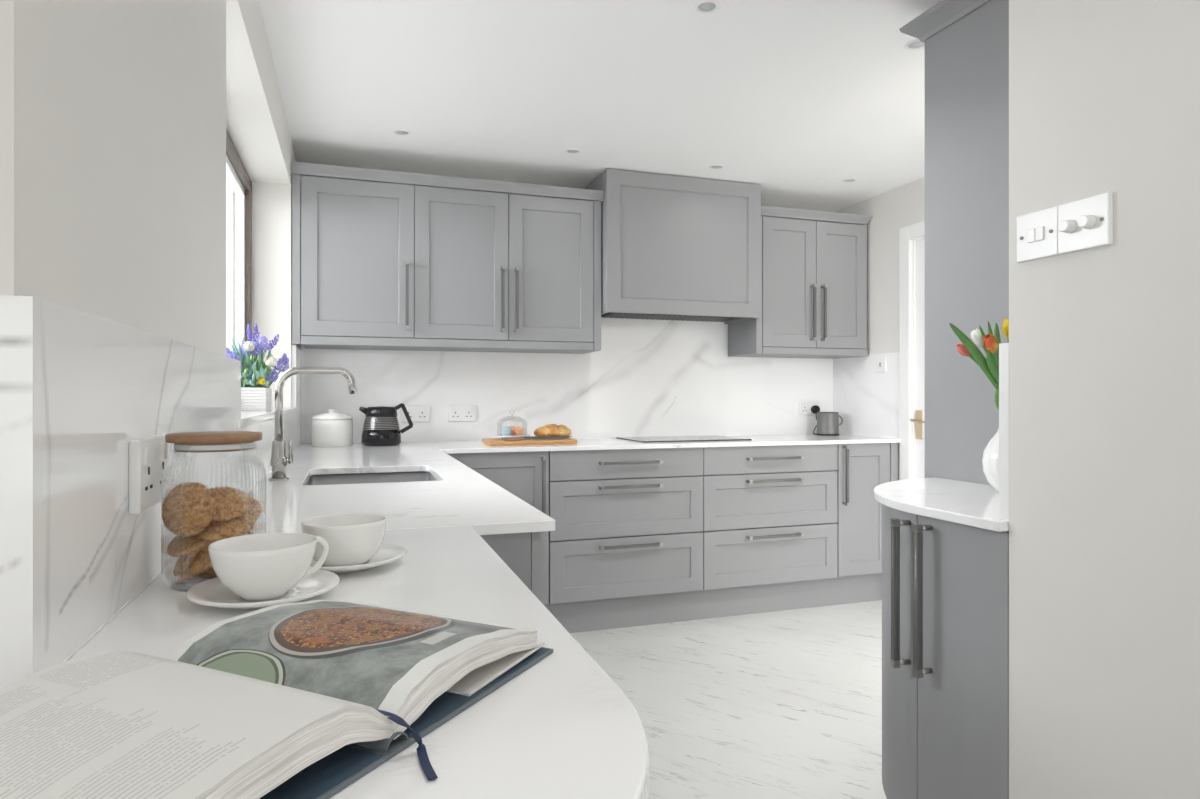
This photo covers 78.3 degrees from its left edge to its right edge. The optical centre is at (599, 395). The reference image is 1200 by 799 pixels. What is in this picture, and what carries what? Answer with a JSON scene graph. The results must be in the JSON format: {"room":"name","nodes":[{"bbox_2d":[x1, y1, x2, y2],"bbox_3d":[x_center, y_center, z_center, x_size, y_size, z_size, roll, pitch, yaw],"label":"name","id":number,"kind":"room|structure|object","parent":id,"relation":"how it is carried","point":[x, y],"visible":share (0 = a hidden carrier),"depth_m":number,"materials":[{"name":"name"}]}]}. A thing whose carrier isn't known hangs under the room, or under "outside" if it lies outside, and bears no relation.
{"room":"kitchen","nodes":[
{"label":"kitchen","id":0,"kind":"room"},
{"bbox_2d":[0,0,296,407],"bbox_3d":[-1.157,-0.013,2.088,0.337,2.310,3.244,0,0,-19],"label":"wall","id":1,"kind":"structure","parent":0,"point":[116,195],"depth_m":0.99,"materials":[{"name":"white paint"}]},
{"bbox_2d":[0,295,295,685],"bbox_3d":[-1.373,0.079,1.825,0.959,0.317,2.922,0,0,-19],"label":"backsplash","id":2,"kind":"structure","parent":1,"relation":"attached to","point":[76,387],"depth_m":0.71,"materials":[{"name":"white stone"}]},
{"bbox_2d":[129,434,169,514],"bbox_3d":[-0.556,0.093,0.915,0.016,0.086,0.146,0,0,-19],"label":"wall socket","id":3,"kind":"object","parent":2,"relation":"attached to","point":[149,456],"visible":0.88,"depth_m":0.88,"materials":[{"name":"white plastic"}]},
{"bbox_2d":[226,128,251,353],"bbox_3d":[-1.298,-0.458,2.420,0.070,1.000,1.815,0,0,-19],"label":"window","id":4,"kind":"structure","parent":1,"relation":"in","point":[237,176],"depth_m":3.20,"materials":[{"name":"white paint"}]},
{"bbox_2d":[236,407,296,428],"bbox_3d":[-1.176,0.062,2.461,0.188,0.020,1.815,0,0,-19],"label":"window sill","id":5,"kind":"structure","parent":1,"relation":"attached to","point":[248,418],"depth_m":2.07,"materials":[{"name":"white stone"}]},
{"bbox_2d":[226,323,288,410],"bbox_3d":[-1.246,-0.104,2.688,0.209,0.310,0.246,0,0,-19],"label":"planter","id":6,"kind":"object","parent":5,"relation":"on","point":[256,374],"visible":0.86,"depth_m":2.62,"materials":[{"name":"white paint"}]},
{"bbox_2d":[291,345,300,446],"bbox_3d":[-1.446,0.002,3.511,0.020,0.471,0.322,0,0,-19],"label":"backsplash","id":7,"kind":"structure","parent":1,"relation":"attached to","point":[295,350],"depth_m":3.45,"materials":[{"name":"white stone"}]},
{"bbox_2d":[297,317,832,443],"bbox_3d":[-0.018,-0.120,4.171,3.147,0.715,0.020,0,0,-19],"label":"backsplash","id":8,"kind":"structure","parent":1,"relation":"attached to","point":[647,377],"depth_m":4.17,"materials":[{"name":"white stone"}]},
{"bbox_2d":[401,405,429,421],"bbox_3d":[-0.960,0.092,3.836,0.146,0.086,0.016,0,0,-19],"label":"wall socket","id":9,"kind":"object","parent":8,"relation":"attached to","point":[417,413],"visible":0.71,"depth_m":3.83,"materials":[{"name":"white plastic"}]},
{"bbox_2d":[448,405,475,421],"bbox_3d":[-0.732,0.092,3.913,0.146,0.086,0.016,0,0,-19],"label":"wall socket","id":10,"kind":"object","parent":8,"relation":"attached to","point":[456,413],"visible":1,"depth_m":3.91,"materials":[{"name":"white plastic"}]},
{"bbox_2d":[798,401,818,414],"bbox_3d":[1.304,0.076,4.597,0.146,0.086,0.016,0,0,-19],"label":"wall socket","id":11,"kind":"object","parent":8,"relation":"attached to","point":[804,407],"visible":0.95,"depth_m":4.59,"materials":[{"name":"white plastic"}]},
{"bbox_2d":[811,405,819,434],"bbox_3d":[1.339,0.147,4.551,0.061,0.179,0.127,0,0,7],"label":"plug","id":12,"kind":"object","parent":11,"relation":"attached to","point":[814,409],"visible":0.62,"depth_m":4.57,"materials":[{"name":"black plastic"}]},
{"bbox_2d":[165,431,262,452],"bbox_3d":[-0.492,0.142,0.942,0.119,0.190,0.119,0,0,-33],"label":"lid","id":13,"kind":"object","parent":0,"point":[211,441],"visible":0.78,"depth_m":0.90,"materials":[{"name":"brown wood"}]},
{"bbox_2d":[173,535,202,575],"bbox_3d":[-0.515,0.195,0.928,0.038,0.058,0.067,0,0,-40],"label":"biscuit","id":14,"kind":"object","parent":13,"relation":"in","point":[183,562],"visible":0.57,"depth_m":0.90,"materials":[{"name":"brown food"}]},
{"bbox_2d":[162,482,214,536],"bbox_3d":[-0.506,0.139,0.906,0.067,0.065,0.018,0,0,4],"label":"biscuit","id":15,"kind":"object","parent":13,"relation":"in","point":[188,508],"visible":1,"depth_m":0.90,"materials":[{"name":"brown food"}]},
{"bbox_2d":[167,534,210,556],"bbox_3d":[-0.511,0.179,0.930,0.066,0.037,0.059,0,0,10],"label":"biscuit","id":16,"kind":"object","parent":13,"relation":"in","point":[179,546],"visible":0.54,"depth_m":0.91,"materials":[{"name":"brown food"}]},
{"bbox_2d":[179,541,214,580],"bbox_3d":[-0.502,0.200,0.923,0.067,0.055,0.041,0,0,42],"label":"biscuit","id":17,"kind":"object","parent":13,"relation":"in","point":[201,558],"visible":0.5,"depth_m":0.90,"materials":[{"name":"brown food"}]},
{"bbox_2d":[199,561,212,573],"bbox_3d":[-0.480,0.197,0.924,0.054,0.043,0.067,0,0,-39],"label":"biscuit","id":18,"kind":"object","parent":13,"relation":"in","point":[208,566],"visible":0.17,"depth_m":0.90,"materials":[{"name":"brown food"}]},
{"bbox_2d":[197,573,216,578],"bbox_3d":[-0.480,0.224,0.946,0.067,0.011,0.066,0,0,-40],"label":"biscuit","id":19,"kind":"object","parent":13,"relation":"in","point":[202,575],"visible":0.09,"depth_m":0.92,"materials":[{"name":"brown food"}]},
{"bbox_2d":[204,569,215,574],"bbox_3d":[-0.476,0.213,0.939,0.067,0.017,0.066,0,0,-31],"label":"biscuit","id":20,"kind":"object","parent":19,"relation":"on","point":[211,571],"visible":0.07,"depth_m":0.91,"materials":[{"name":"brown food"}]},
{"bbox_2d":[200,531,251,552],"bbox_3d":[-0.478,0.179,0.935,0.066,0.029,0.062,0,0,-10],"label":"biscuit","id":21,"kind":"object","parent":13,"relation":"in","point":[204,548],"visible":0.18,"depth_m":0.91,"materials":[{"name":"brown food"}]},
{"bbox_2d":[199,522,254,540],"bbox_3d":[-0.472,0.163,0.932,0.063,0.033,0.063,0,0,30],"label":"biscuit","id":22,"kind":"object","parent":13,"relation":"in","point":[211,533],"visible":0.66,"depth_m":0.91,"materials":[{"name":"brown food"}]},
{"bbox_2d":[209,487,250,520],"bbox_3d":[-0.480,0.136,0.937,0.063,0.037,0.061,0,0,8],"label":"biscuit","id":23,"kind":"object","parent":13,"relation":"in","point":[231,503],"visible":0.82,"depth_m":0.94,"materials":[{"name":"brown food"}]},
{"bbox_2d":[210,496,261,527],"bbox_3d":[-0.471,0.148,0.946,0.066,0.037,0.058,0,0,-10],"label":"biscuit","id":24,"kind":"object","parent":13,"relation":"in","point":[255,509],"visible":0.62,"depth_m":0.93,"materials":[{"name":"brown food"}]},
{"bbox_2d":[258,0,940,211],"bbox_3d":[0.195,-1.208,-1.992,7.300,0.080,12.300,0,0,-19],"label":"ceiling","id":25,"kind":"structure","parent":0,"point":[795,99],"depth_m":2.82,"materials":[{"name":"paint"}]},
{"bbox_2d":[394,129,410,135],"bbox_3d":[-0.875,-1.165,3.261,0.074,0.005,0.074,0,0,-19],"label":"recessed light","id":26,"kind":"object","parent":25,"relation":"in","point":[402,132],"visible":1,"depth_m":3.26,"materials":[{"name":"white paint"}]},
{"bbox_2d":[565,148,579,153],"bbox_3d":[-0.130,-1.165,3.511,0.074,0.005,0.074,0,0,-19],"label":"recessed light","id":27,"kind":"object","parent":25,"relation":"in","point":[569,150],"visible":1,"depth_m":3.51,"materials":[{"name":"white paint"}]},
{"bbox_2d":[695,0,718,13],"bbox_3d":[0.320,-1.165,2.208,0.074,0.005,0.074,0,0,-19],"label":"recessed light","id":28,"kind":"object","parent":25,"relation":"in","point":[703,6],"visible":1,"depth_m":2.21,"materials":[{"name":"white paint"}]},
{"bbox_2d":[710,164,723,169],"bbox_3d":[0.595,-1.165,3.755,0.074,0.005,0.074,0,0,-19],"label":"recessed light","id":29,"kind":"object","parent":25,"relation":"in","point":[717,166],"visible":1,"depth_m":3.75,"materials":[{"name":"white paint"}]},
{"bbox_2d":[842,178,856,182],"bbox_3d":[1.350,-1.165,3.988,0.074,0.005,0.074,0,0,-19],"label":"recessed light","id":30,"kind":"object","parent":25,"relation":"in","point":[848,180],"visible":1,"depth_m":3.99,"materials":[{"name":"white paint"}]},
{"bbox_2d":[904,39,924,49],"bbox_3d":[1.050,-1.165,2.447,0.074,0.005,0.074,0,0,-19],"label":"recessed light","id":31,"kind":"object","parent":25,"relation":"in","point":[916,44],"visible":0.82,"depth_m":2.45,"materials":[{"name":"white paint"}]},
{"bbox_2d":[570,600,886,798],"bbox_3d":[0.195,1.167,-1.992,7.300,0.050,12.300,0,0,-19],"label":"floor","id":32,"kind":"structure","parent":0,"point":[785,704],"depth_m":2.77,"materials":[{"name":"white tile"}]},
{"bbox_2d":[448,451,548,605],"bbox_3d":[-0.567,0.625,3.632,0.518,0.734,0.622,0,0,-19],"label":"base cabinet","id":33,"kind":"object","parent":32,"relation":"on","point":[525,475],"visible":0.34,"depth_m":3.42,"materials":[{"name":"grey paint"}]},
{"bbox_2d":[480,532,541,602],"bbox_3d":[-0.673,0.699,2.256,0.612,0.882,1.955,0,0,-19],"label":"base cabinet","id":34,"kind":"object","parent":32,"relation":"on","point":[522,552],"visible":0.02,"depth_m":1.40,"materials":[{"name":"grey paint"}]},
{"bbox_2d":[247,434,899,534],"bbox_3d":[0.400,0.247,2.945,3.156,0.020,2.608,0,0,-19],"label":"countertop","id":35,"kind":"structure","parent":34,"relation":"on","point":[461,496],"depth_m":1.89,"materials":[{"name":"white stone"}]},
{"bbox_2d":[268,367,356,480],"bbox_3d":[-0.819,0.077,2.109,0.236,0.320,0.054,0,0,-19],"label":"tap","id":36,"kind":"object","parent":35,"relation":"on","point":[279,460],"visible":1,"depth_m":2.08,"materials":[{"name":"silver metal"}]},
{"bbox_2d":[311,410,352,446],"bbox_3d":[-1.276,0.151,3.511,0.188,0.172,0.188,0,0,-19],"label":"lidded canister","id":37,"kind":"object","parent":35,"relation":"on","point":[330,429],"visible":1,"depth_m":3.43,"materials":[{"name":"white ceramic"}]},
{"bbox_2d":[70,525,648,798],"bbox_3d":[-0.725,0.247,0.600,1.408,0.020,1.120,0,0,-19],"label":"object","id":38,"kind":"structure","parent":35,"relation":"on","point":[561,728],"depth_m":0.59,"materials":[{"name":"white stone"}]},
{"bbox_2d":[186,569,339,609],"bbox_3d":[-0.388,0.228,0.857,0.163,0.018,0.163,0,0,-19],"label":"saucer","id":39,"kind":"object","parent":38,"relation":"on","point":[211,592],"visible":0.7,"depth_m":0.84,"materials":[{"name":"white ceramic"}]},
{"bbox_2d":[208,532,328,599],"bbox_3d":[-0.390,0.200,0.858,0.115,0.062,0.118,0,0,-3],"label":"coffee cup","id":40,"kind":"object","parent":39,"relation":"on","point":[262,566],"visible":1,"depth_m":0.82,"materials":[{"name":"white ceramic"}]},
{"bbox_2d":[0,600,552,798],"bbox_3d":[-0.223,0.212,0.531,0.288,0.049,0.422,0,0,25],"label":"open cookbook","id":41,"kind":"object","parent":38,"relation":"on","point":[300,700],"visible":1,"depth_m":0.47,"materials":[{"name":"white paper"}]},
{"bbox_2d":[309,543,406,573],"bbox_3d":[-0.352,0.228,1.023,0.163,0.018,0.163,0,0,-19],"label":"saucer","id":42,"kind":"object","parent":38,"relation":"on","point":[387,553],"visible":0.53,"depth_m":1.01,"materials":[{"name":"white ceramic"}]},
{"bbox_2d":[301,513,385,566],"bbox_3d":[-0.354,0.201,1.023,0.111,0.060,0.111,0,0,40],"label":"coffee cup","id":43,"kind":"object","parent":42,"relation":"on","point":[352,539],"visible":0.85,"depth_m":0.99,"materials":[{"name":"white ceramic"}]},
{"bbox_2d":[306,471,437,484],"bbox_3d":[-0.689,0.345,2.237,0.399,0.178,0.504,0,0,-19],"label":"sink","id":44,"kind":"object","parent":35,"relation":"in","point":[357,478],"visible":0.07,"depth_m":2.46,"materials":[{"name":"metal"}]},
{"bbox_2d":[359,403,412,445],"bbox_3d":[-1.035,0.136,3.545,0.220,0.203,0.184,0,0,16],"label":"jug","id":45,"kind":"object","parent":35,"relation":"on","point":[381,427],"visible":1,"depth_m":3.48,"materials":[{"name":"black glass"}]},
{"bbox_2d":[482,438,576,445],"bbox_3d":[-0.354,0.226,3.689,0.432,0.022,0.240,0,0,-19],"label":"chopping board","id":46,"kind":"object","parent":35,"relation":"on","point":[490,441],"visible":0.87,"depth_m":3.58,"materials":[{"name":"brown wood"}]},
{"bbox_2d":[494,434,529,438],"bbox_3d":[-0.438,0.143,3.672,0.180,0.143,0.180,0,0,-19],"label":"cake stand","id":47,"kind":"object","parent":46,"relation":"on","point":[502,436],"visible":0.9,"depth_m":3.61,"materials":[{"name":"white ceramic"}]},
{"bbox_2d":[502,426,511,435],"bbox_3d":[-0.460,0.172,3.644,0.051,0.047,0.051,0,0,-19],"label":"cupcake","id":48,"kind":"object","parent":47,"relation":"on","point":[507,430],"visible":1,"depth_m":3.63,"materials":[{"name":"blue food"}]},
{"bbox_2d":[510,426,515,434],"bbox_3d":[-0.439,0.172,3.706,0.051,0.047,0.051,0,0,-19],"label":"cupcake","id":49,"kind":"object","parent":47,"relation":"on","point":[511,427],"visible":0.45,"depth_m":3.69,"materials":[{"name":"food"}]},
{"bbox_2d":[514,426,523,435],"bbox_3d":[-0.403,0.172,3.663,0.051,0.047,0.051,0,0,-19],"label":"cupcake","id":50,"kind":"object","parent":47,"relation":"on","point":[518,430],"visible":1,"depth_m":3.65,"materials":[{"name":"orange food"}]},
{"bbox_2d":[503,436,571,440],"bbox_3d":[-0.300,0.206,3.600,0.345,0.018,0.028,0,0,-19],"label":"bread knife","id":51,"kind":"object","parent":46,"relation":"on","point":[530,437],"visible":1,"depth_m":3.60,"materials":[{"name":"silver metal"}]},
{"bbox_2d":[534,424,571,435],"bbox_3d":[-0.239,0.178,3.740,0.196,0.073,0.167,0,0,-19],"label":"bread loaf","id":52,"kind":"object","parent":46,"relation":"on","point":[550,429],"visible":0.77,"depth_m":3.68,"materials":[{"name":"brown food"}]},
{"bbox_2d":[616,435,751,441],"bbox_3d":[0.453,0.234,4.050,0.630,0.006,0.400,0,0,-19],"label":"induction hob","id":53,"kind":"object","parent":35,"relation":"in","point":[705,437],"visible":1,"depth_m":4.01,"materials":[{"name":"black glass"}]},
{"bbox_2d":[816,412,842,435],"bbox_3d":[1.391,0.167,4.470,0.155,0.141,0.136,0,0,19],"label":"milk frother","id":54,"kind":"object","parent":35,"relation":"on","point":[828,424],"visible":1,"depth_m":4.42,"materials":[{"name":"metal"}]},
{"bbox_2d":[548,447,702,605],"bbox_3d":[0.057,0.625,3.842,0.800,0.734,0.622,0,0,-19],"label":"base cabinet","id":55,"kind":"object","parent":32,"relation":"on","point":[629,522],"visible":0.94,"depth_m":3.58,"materials":[{"name":"grey paint"}]},
{"bbox_2d":[545,575,881,632],"bbox_3d":[0.395,1.067,3.741,2.512,0.150,0.020,0,0,-19],"label":"plinth","id":56,"kind":"object","parent":32,"relation":"on","point":[611,614],"visible":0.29,"depth_m":3.79,"materials":[{"name":"grey paint"}]},
{"bbox_2d":[702,444,837,591],"bbox_3d":[0.816,0.625,4.096,0.800,0.734,0.622,0,0,-19],"label":"base cabinet","id":57,"kind":"object","parent":32,"relation":"on","point":[770,512],"visible":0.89,"depth_m":3.84,"materials":[{"name":"grey paint"}]},
{"bbox_2d":[835,443,898,578],"bbox_3d":[1.386,0.699,4.288,0.404,0.882,0.622,0,0,-19],"label":"base cabinet","id":58,"kind":"object","parent":32,"relation":"on","point":[862,467],"visible":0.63,"depth_m":4.03,"materials":[{"name":"grey paint"}]},
{"bbox_2d":[882,504,1008,798],"bbox_3d":[0.858,0.700,1.757,0.474,0.884,0.626,0,0,-19],"label":"base cabinet","id":59,"kind":"object","parent":32,"relation":"on","point":[945,584],"visible":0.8,"depth_m":1.55,"materials":[{"name":"grey paint"}]},
{"bbox_2d":[873,477,1008,531],"bbox_3d":[0.866,0.247,1.770,0.453,0.020,0.646,0,0,-19],"label":"countertop","id":60,"kind":"structure","parent":59,"relation":"on","point":[961,502],"depth_m":1.69,"materials":[{"name":"white stone"}]},
{"bbox_2d":[982,427,998,491],"bbox_3d":[1.002,0.115,1.798,0.125,0.245,0.125,0,0,-19],"label":"flower vase","id":61,"kind":"object","parent":60,"relation":"on","point":[990,460],"visible":0.23,"depth_m":1.79,"materials":[{"name":"white ceramic"}]},
{"bbox_2d":[949,323,998,388],"bbox_3d":[0.904,-0.075,1.758,0.216,0.188,0.047,0,0,-19],"label":"tulip","id":62,"kind":"object","parent":61,"relation":"in","point":[968,348],"visible":0.92,"depth_m":1.73,"materials":[{"name":"green plant"}]},
{"bbox_2d":[971,325,994,360],"bbox_3d":[0.969,-0.078,1.830,0.083,0.193,0.056,0,0,12],"label":"tulip","id":63,"kind":"object","parent":61,"relation":"in","point":[977,335],"visible":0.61,"depth_m":1.84,"materials":[{"name":"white plant"}]},
{"bbox_2d":[983,321,998,382],"bbox_3d":[0.953,-0.081,1.762,0.126,0.199,0.038,0,0,-32],"label":"tulip","id":64,"kind":"object","parent":61,"relation":"in","point":[990,343],"visible":0.77,"depth_m":1.73,"materials":[{"name":"green plant"}]},
{"bbox_2d":[994,318,1008,409],"bbox_3d":[0.973,-0.075,1.767,0.089,0.226,0.028,0,0,-32],"label":"tulip","id":65,"kind":"object","parent":61,"relation":"in","point":[1005,327],"visible":0.34,"depth_m":1.76,"materials":[{"name":"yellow plant"}]},
{"bbox_2d":[899,0,1008,484],"bbox_3d":[1.208,0.018,1.937,0.400,2.248,0.738,0,0,-19],"label":"tall cabinet","id":66,"kind":"object","parent":32,"relation":"on","point":[966,42],"visible":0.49,"depth_m":2.05,"materials":[{"name":"grey paint"}]},
{"bbox_2d":[833,177,924,411],"bbox_3d":[2.441,-0.013,2.071,0.153,2.310,5.570,0,0,-19],"label":"wall","id":67,"kind":"structure","parent":0,"point":[903,206],"depth_m":4.22,"materials":[{"name":"white paint"}]},
{"bbox_2d":[834,352,898,438],"bbox_3d":[1.578,-0.004,4.381,0.012,0.481,0.598,0,0,-19],"label":"backsplash","id":68,"kind":"structure","parent":67,"relation":"attached to","point":[866,399],"depth_m":4.35,"materials":[{"name":"white stone"}]},
{"bbox_2d":[876,357,886,371],"bbox_3d":[1.613,-0.180,4.234,0.014,0.086,0.086,0,0,-19],"label":"wall switch","id":69,"kind":"object","parent":68,"relation":"attached to","point":[881,362],"visible":1,"depth_m":4.22,"materials":[{"name":"white plastic"}]},
{"bbox_2d":[899,221,924,479],"bbox_3d":[1.890,0.107,3.642,0.196,2.070,0.990,0,0,-19],"label":"door","id":70,"kind":"structure","parent":67,"relation":"in","point":[912,237],"depth_m":4.01,"materials":[{"name":"white paint"}]},
{"bbox_2d":[1009,0,1199,798],"bbox_3d":[2.591,-0.013,-2.781,0.780,2.310,9.078,0,0,-19],"label":"wall partition","id":71,"kind":"structure","parent":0,"point":[1104,95],"depth_m":1.22,"materials":[{"name":"white paint"}]},
{"bbox_2d":[999,343,1008,520],"bbox_3d":[0.976,0.068,1.478,0.430,0.338,0.022,0,0,-19],"label":"backsplash","id":72,"kind":"structure","parent":71,"relation":"attached to","point":[1003,347],"depth_m":1.41,"materials":[{"name":"white stone"}]},
{"bbox_2d":[1017,206,1059,262],"bbox_3d":[0.790,-0.291,1.333,0.012,0.086,0.086,0,0,-19],"label":"light switch","id":73,"kind":"object","parent":71,"relation":"attached to","point":[1037,232],"visible":0.99,"depth_m":1.33,"materials":[{"name":"white plastic"}]},
{"bbox_2d":[1058,192,1112,253],"bbox_3d":[0.812,-0.291,1.245,0.028,0.086,0.092,0,0,-19],"label":"dimmer switch","id":74,"kind":"object","parent":71,"relation":"attached to","point":[1085,223],"visible":1,"depth_m":1.24,"materials":[{"name":"white plastic"}]},
{"bbox_3d":[-0.061,-0.013,4.263,3.800,2.310,0.180,0,0,-19],"label":"wall","id":75,"kind":"structure","parent":0,"visible":0},
{"bbox_2d":[292,174,413,350],"bbox_3d":[-1.189,-0.625,3.569,0.542,0.777,0.367,0,0,-19],"label":"upper cabinet","id":76,"kind":"object","parent":75,"relation":"attached to","point":[353,240],"visible":1,"depth_m":3.44,"materials":[{"name":"grey paint"}]},
{"bbox_2d":[409,185,600,353],"bbox_3d":[-0.484,-0.625,3.806,0.944,0.777,0.367,0,0,-19],"label":"upper cabinet","id":77,"kind":"object","parent":75,"relation":"attached to","point":[496,266],"visible":0.97,"depth_m":3.66,"materials":[{"name":"grey paint"}]},
{"bbox_2d":[301,336,593,349],"bbox_3d":[-0.700,-0.256,3.592,1.403,0.038,0.020,0,0,-19],"label":"rail","id":78,"kind":"object","parent":77,"relation":"attached to","point":[310,340],"visible":1,"depth_m":3.56,"materials":[{"name":"grey paint"}]},
{"bbox_2d":[291,162,604,201],"bbox_3d":[-0.691,-1.033,3.577,1.494,0.046,0.042,0,0,-19],"label":"crown molding","id":79,"kind":"structure","parent":77,"relation":"on","point":[307,169],"depth_m":3.55,"materials":[{"name":"grey paint"}]},
{"bbox_2d":[584,169,760,323],"bbox_3d":[0.398,-0.796,4.093,0.896,0.733,0.385,0,0,-19],"label":"extractor hood","id":80,"kind":"object","parent":75,"relation":"attached to","point":[682,248],"visible":0.97,"depth_m":3.91,"materials":[{"name":"grey paint"}]},
{"bbox_2d":[601,312,741,321],"bbox_3d":[0.404,-0.443,4.066,0.750,0.026,0.270,0,0,-19],"label":"grille","id":81,"kind":"object","parent":80,"relation":"attached to","point":[616,314],"depth_m":4.04,"materials":[{"name":"silver metal"}]},
{"bbox_2d":[728,216,867,358],"bbox_3d":[1.181,-0.625,4.365,0.749,0.777,0.367,0,0,-19],"label":"upper cabinet","id":82,"kind":"object","parent":75,"relation":"attached to","point":[814,273],"depth_m":4.23,"materials":[{"name":"grey paint"}]},
{"bbox_2d":[761,206,872,224],"bbox_3d":[1.232,-1.033,4.223,0.766,0.046,0.042,0,0,-19],"label":"crown molding","id":83,"kind":"structure","parent":82,"relation":"on","point":[769,211],"depth_m":4.21,"materials":[{"name":"grey paint"}]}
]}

